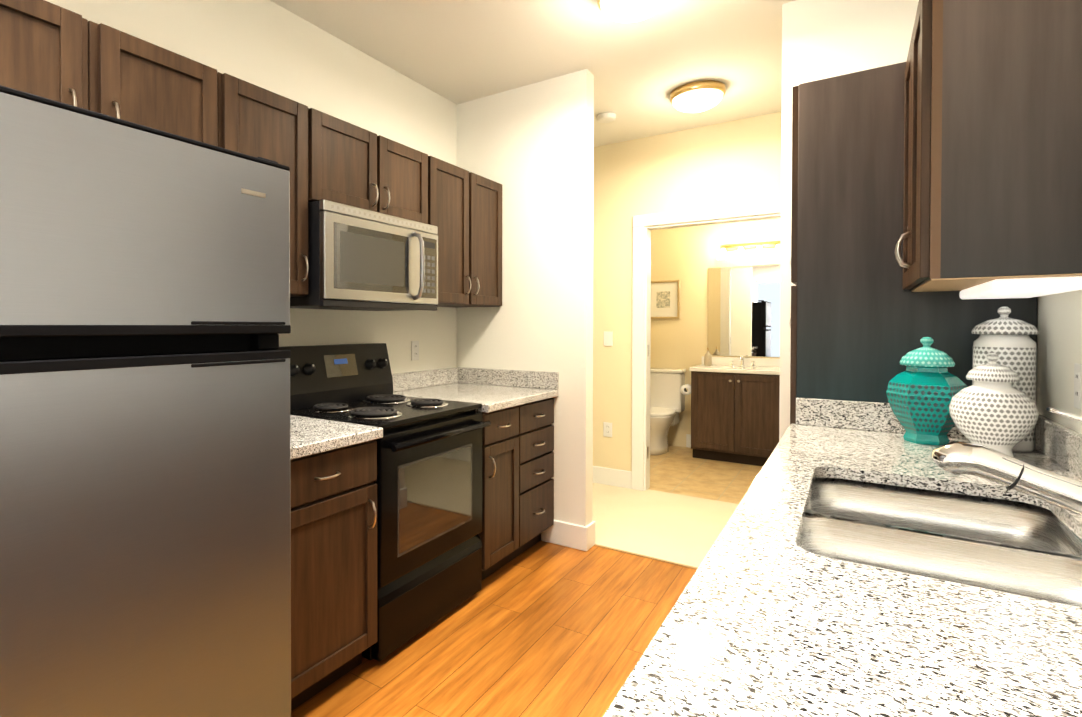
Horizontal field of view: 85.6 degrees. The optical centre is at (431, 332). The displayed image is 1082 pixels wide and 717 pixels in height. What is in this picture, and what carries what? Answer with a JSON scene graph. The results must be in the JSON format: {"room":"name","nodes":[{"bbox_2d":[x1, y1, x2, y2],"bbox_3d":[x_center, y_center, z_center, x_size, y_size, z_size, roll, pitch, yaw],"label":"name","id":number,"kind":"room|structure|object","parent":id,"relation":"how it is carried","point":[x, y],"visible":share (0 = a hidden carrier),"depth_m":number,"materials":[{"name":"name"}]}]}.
{"room":"kitchen","nodes":[
{"label":"kitchen","id":0,"kind":"room"},
{"bbox_2d":[45,0,456,373],"bbox_3d":[-1.507,-0.104,1.611,0.120,2.750,5.725,0,1,36],"label":"wall","id":1,"kind":"structure","parent":0,"point":[264,44],"depth_m":2.83,"materials":[{"name":"paint"}]},
{"bbox_2d":[0,0,87,109],"bbox_3d":[-1.341,-0.709,1.418,0.383,0.385,0.801,0,1,36],"label":"upper cabinet","id":2,"kind":"object","parent":1,"relation":"attached to","point":[44,48],"visible":0.54,"depth_m":1.56,"materials":[{"name":"brown wood"}]},
{"bbox_2d":[88,21,217,145],"bbox_3d":[-0.979,-0.715,1.911,0.383,0.385,0.416,0,1,36],"label":"upper cabinet","id":3,"kind":"object","parent":1,"relation":"attached to","point":[133,79],"visible":0.54,"depth_m":1.79,"materials":[{"name":"brown wood"}]},
{"bbox_2d":[217,72,308,296],"bbox_3d":[-0.736,-0.529,2.244,0.383,0.765,0.400,0,1,36],"label":"upper cabinet","id":4,"kind":"object","parent":1,"relation":"attached to","point":[255,120],"visible":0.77,"depth_m":2.19,"materials":[{"name":"brown wood"}]},
{"bbox_2d":[308,108,427,223],"bbox_3d":[-0.378,-0.729,2.729,0.383,0.375,0.803,0,1,36],"label":"upper cabinet","id":5,"kind":"object","parent":1,"relation":"attached to","point":[350,164],"visible":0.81,"depth_m":2.58,"materials":[{"name":"brown wood"}]},
{"bbox_2d":[290,199,437,310],"bbox_3d":[-0.339,-0.322,2.706,0.476,0.428,0.780,0,1,36],"label":"microwave","id":6,"kind":"object","parent":5,"relation":"attached to","point":[363,259],"visible":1,"depth_m":2.50,"materials":[{"name":"silver plastic"}]},
{"bbox_2d":[411,341,418,359],"bbox_3d":[-0.099,0.110,3.438,0.008,0.116,0.072,0,1,36],"label":"outlet","id":7,"kind":"object","parent":1,"relation":"attached to","point":[414,350],"visible":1,"depth_m":3.43,"materials":[{"name":"white plastic"}]},
{"bbox_2d":[428,156,501,307],"bbox_3d":[0.090,-0.541,3.367,0.383,0.765,0.770,0,1,36],"label":"upper cabinet","id":8,"kind":"object","parent":1,"relation":"attached to","point":[464,211],"visible":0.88,"depth_m":3.25,"materials":[{"name":"brown wood"}]},
{"bbox_2d":[291,540,696,716],"bbox_3d":[-0.394,1.304,0.871,2.590,0.050,5.605,0,1,36],"label":"floor","id":9,"kind":"structure","parent":0,"point":[541,628],"depth_m":2.30,"materials":[{"name":"brown wood"}]},
{"bbox_2d":[0,85,290,716],"bbox_3d":[-0.950,0.396,1.543,0.825,1.752,0.762,0,1,36],"label":"refrigerator","id":10,"kind":"object","parent":9,"relation":"on","point":[145,526],"visible":1,"depth_m":1.27,"materials":[{"name":"silver metal"}]},
{"bbox_2d":[290,440,376,711],"bbox_3d":[-0.621,0.829,2.120,0.733,0.874,0.528,0,1,36],"label":"base cabinet","id":11,"kind":"object","parent":9,"relation":"on","point":[333,564],"visible":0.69,"depth_m":1.96,"materials":[{"name":"brown wood"}]},
{"bbox_2d":[278,343,490,661],"bbox_3d":[-0.222,0.662,2.622,0.733,1.195,0.753,0,1,36],"label":"range","id":12,"kind":"object","parent":9,"relation":"on","point":[429,481],"visible":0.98,"depth_m":2.46,"materials":[{"name":"black metal"}]},
{"bbox_2d":[475,398,553,579],"bbox_3d":[0.221,0.816,3.265,0.733,0.874,0.804,0,1,36],"label":"base cabinet","id":13,"kind":"object","parent":9,"relation":"on","point":[518,486],"visible":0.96,"depth_m":3.02,"materials":[{"name":"brown wood"}]},
{"bbox_2d":[290,367,558,459],"bbox_3d":[-0.165,0.313,2.743,0.723,0.141,2.098,0,1,36],"label":"countertop","id":14,"kind":"structure","parent":13,"relation":"on","point":[491,390],"depth_m":3.18,"materials":[{"name":"white stone"}]},
{"bbox_2d":[594,544,697,569],"bbox_3d":[1.333,1.276,3.092,0.960,0.056,0.020,0,1,36],"label":"trim","id":15,"kind":"structure","parent":9,"relation":"on","point":[653,558],"depth_m":3.19,"materials":[{"name":"brown wood"}]},
{"bbox_2d":[789,62,1036,423],"bbox_3d":[1.769,0.159,2.206,0.698,2.210,0.457,0,1,36],"label":"pantry cabinet","id":16,"kind":"object","parent":9,"relation":"on","point":[862,323],"visible":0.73,"depth_m":2.08,"materials":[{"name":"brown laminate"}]},
{"bbox_3d":[0.245,0.846,0.137,0.693,0.882,4.688,0,1,36],"label":"base cabinet","id":17,"kind":"object","parent":9,"relation":"on","visible":0},
{"bbox_2d":[603,397,1081,716],"bbox_3d":[0.244,0.338,0.102,0.662,0.132,4.738,0,1,36],"label":"countertop","id":18,"kind":"structure","parent":17,"relation":"on","point":[767,616],"depth_m":0.72,"materials":[{"name":"white stone"}]},
{"bbox_2d":[886,337,966,445],"bbox_3d":[1.590,0.184,1.842,0.203,0.340,0.176,0,1,36],"label":"jar","id":19,"kind":"object","parent":18,"relation":"on","point":[925,387],"visible":0.98,"depth_m":1.80,"materials":[{"name":"teal ceramic"}]},
{"bbox_2d":[798,478,1081,607],"bbox_3d":[0.995,0.498,1.129,0.486,0.210,0.796,0,1,36],"label":"double-bowl sink","id":20,"kind":"object","parent":18,"relation":"in","point":[1019,548],"visible":0.23,"depth_m":1.19,"materials":[{"name":"silver metal"}]},
{"bbox_2d":[949,353,1038,456],"bbox_3d":[1.600,0.207,1.637,0.183,0.298,0.183,0,1,36],"label":"jar","id":21,"kind":"object","parent":18,"relation":"on","point":[991,407],"visible":0.92,"depth_m":1.59,"materials":[{"name":"white ceramic"}]},
{"bbox_2d":[971,307,1038,451],"bbox_3d":[1.761,0.138,1.766,0.147,0.434,0.147,0,1,36],"label":"jar","id":22,"kind":"object","parent":18,"relation":"on","point":[1008,342],"visible":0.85,"depth_m":1.71,"materials":[{"name":"white ceramic"}]},
{"bbox_2d":[931,407,1081,515],"bbox_3d":[1.126,0.250,1.048,0.323,0.225,0.068,0,1,36],"label":"faucet","id":23,"kind":"object","parent":18,"relation":"on","point":[990,464],"visible":1,"depth_m":1.06,"materials":[{"name":"silver metal"}]},
{"bbox_2d":[457,69,596,526],"bbox_3d":[0.559,-0.126,3.577,0.880,2.750,0.110,0,1,36],"label":"wall","id":24,"kind":"structure","parent":0,"point":[575,200],"depth_m":3.41,"materials":[{"name":"paint"}]},
{"bbox_2d":[541,520,589,551],"bbox_3d":[0.775,1.181,3.359,0.284,0.140,0.018,0,1,36],"label":"baseboard","id":25,"kind":"structure","parent":24,"relation":"attached to","point":[574,536],"depth_m":3.33,"materials":[{"name":"white wood"}]},
{"bbox_2d":[589,521,594,546],"bbox_3d":[0.114,1.174,3.996,2.104,0.140,0.014,0,1,36],"label":"baseboard","id":26,"kind":"structure","parent":24,"relation":"attached to","point":[592,525],"depth_m":3.34,"materials":[{"name":"white wood"}]},
{"bbox_2d":[270,0,794,146],"bbox_3d":[0.081,-1.539,2.498,4.010,0.100,9.060,0,1,36],"label":"ceiling","id":27,"kind":"structure","parent":0,"point":[458,51],"depth_m":3.02,"materials":[{"name":"paint"}]},
{"bbox_2d":[597,112,615,122],"bbox_3d":[1.211,-1.487,3.976,0.130,0.037,0.130,0,1,36],"label":"smoke detector","id":28,"kind":"object","parent":27,"relation":"attached to","point":[606,117],"visible":1,"depth_m":3.94,"materials":[{"name":"white plastic"}]},
{"bbox_2d":[597,0,667,22],"bbox_3d":[0.875,-1.428,2.473,0.312,0.121,0.312,0,1,36],"label":"light","id":29,"kind":"object","parent":27,"relation":"attached to","point":[625,11],"visible":1,"depth_m":2.45,"materials":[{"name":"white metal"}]},
{"bbox_2d":[670,80,725,112],"bbox_3d":[1.647,-1.440,3.557,0.312,0.121,0.312,0,1,36],"label":"light","id":30,"kind":"object","parent":27,"relation":"attached to","point":[697,96],"visible":1,"depth_m":3.46,"materials":[{"name":"white glass"}]},
{"bbox_2d":[593,483,738,566],"bbox_3d":[1.195,1.267,4.044,3.790,0.054,1.350,0,1,36],"label":"floor","id":31,"kind":"structure","parent":0,"point":[680,529],"depth_m":3.75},
{"bbox_2d":[597,113,776,470],"bbox_3d":[1.539,-0.138,4.615,3.870,2.750,0.115,0,1,36],"label":"wall","id":32,"kind":"structure","parent":0,"point":[734,162],"depth_m":4.58,"materials":[{"name":"paint"}]},
{"bbox_2d":[603,422,611,436],"bbox_3d":[1.422,0.787,4.635,0.072,0.116,0.008,0,1,36],"label":"outlet","id":33,"kind":"object","parent":32,"relation":"attached to","point":[607,429],"visible":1,"depth_m":4.63,"materials":[{"name":"white plastic"}]},
{"bbox_2d":[604,332,612,345],"bbox_3d":[1.423,0.052,4.627,0.072,0.116,0.008,0,1,36],"label":"light switch","id":34,"kind":"object","parent":32,"relation":"attached to","point":[608,338],"visible":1,"depth_m":4.62,"materials":[{"name":"white plastic"}]},
{"bbox_2d":[593,466,631,488],"bbox_3d":[0.804,1.162,5.090,1.920,0.140,0.014,0,1,36],"label":"baseboard","id":35,"kind":"structure","parent":32,"relation":"attached to","point":[601,475],"depth_m":4.61,"materials":[{"name":"white wood"}]},
{"bbox_2d":[651,280,679,318],"bbox_3d":[2.503,-0.353,6.202,0.340,0.415,0.022,0,1,36],"label":"framed art","id":36,"kind":"object","parent":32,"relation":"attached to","point":[665,299],"visible":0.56,"depth_m":6.19,"materials":[{"name":"white paper"}]},
{"bbox_2d":[632,199,780,490],"bbox_3d":[2.058,0.167,4.236,1.100,2.150,0.148,0,1,36],"label":"door frame","id":37,"kind":"structure","parent":32,"relation":"attached to","point":[641,320],"depth_m":4.46,"materials":[{"name":"white wood"}]},
{"bbox_2d":[707,264,779,356],"bbox_3d":[3.151,-0.213,5.734,0.720,0.905,0.011,0,1,36],"label":"vanity mirror","id":38,"kind":"object","parent":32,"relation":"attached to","point":[743,312],"visible":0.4,"depth_m":5.74,"materials":[{"name":"clear glass"}]},
{"bbox_2d":[717,241,780,259],"bbox_3d":[3.135,-0.809,5.638,0.596,0.150,0.173,0,1,36],"label":"vanity light bar","id":39,"kind":"object","parent":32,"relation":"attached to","point":[758,247],"visible":0.96,"depth_m":5.64,"materials":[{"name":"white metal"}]},
{"bbox_2d":[649,445,762,503],"bbox_3d":[2.554,1.256,5.040,2.400,0.052,1.865,0,1,36],"label":"floor","id":40,"kind":"structure","parent":0,"point":[680,470],"depth_m":4.90,"materials":[{"name":"beige tile"}]},
{"bbox_2d":[650,368,685,454],"bbox_3d":[2.326,0.806,5.907,0.400,0.830,0.700,0,1,36],"label":"toilet","id":41,"kind":"object","parent":40,"relation":"on","point":[667,401],"visible":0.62,"depth_m":5.95,"materials":[{"name":"white ceramic"}]},
{"bbox_2d":[689,348,779,465],"bbox_3d":[2.961,0.691,5.520,0.784,1.068,0.595,0,1,36],"label":"bathroom vanity","id":42,"kind":"object","parent":40,"relation":"on","point":[734,409],"visible":0.9,"depth_m":5.33,"materials":[{"name":"brown wood"}]},
{"bbox_2d":[680,384,690,394],"bbox_3d":[2.545,0.565,5.695,0.102,0.104,0.172,0,1,36],"label":"toilet paper holder","id":43,"kind":"object","parent":42,"relation":"attached to","point":[683,390],"visible":0.69,"depth_m":5.63,"materials":[{"name":"white paper"}]},
{"bbox_2d":[773,0,918,440],"bbox_3d":[1.911,-0.114,2.453,0.710,2.750,0.110,0,1,36],"label":"wall","id":44,"kind":"structure","parent":0,"point":[822,39],"depth_m":2.53,"materials":[{"name":"paint"}]},
{"bbox_2d":[1036,290,1081,433],"bbox_3d":[1.072,-0.093,0.594,0.140,2.750,7.140,0,1,36],"label":"wall","id":45,"kind":"structure","parent":0,"point":[1059,315],"depth_m":1.63,"materials":[{"name":"paint"}]},
{"bbox_2d":[895,0,1081,298],"bbox_3d":[1.574,-0.507,1.652,0.367,0.804,0.650,0,1,36],"label":"upper cabinet","id":46,"kind":"object","parent":45,"relation":"attached to","point":[992,198],"visible":0.98,"depth_m":1.40,"materials":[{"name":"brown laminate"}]},
{"bbox_2d":[1074,363,1081,409],"bbox_3d":[1.656,0.139,1.467,0.008,0.116,0.072,0,1,36],"label":"outlet","id":47,"kind":"object","parent":45,"relation":"attached to","point":[1077,386],"visible":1,"depth_m":1.47,"materials":[{"name":"white plastic"}]}
]}

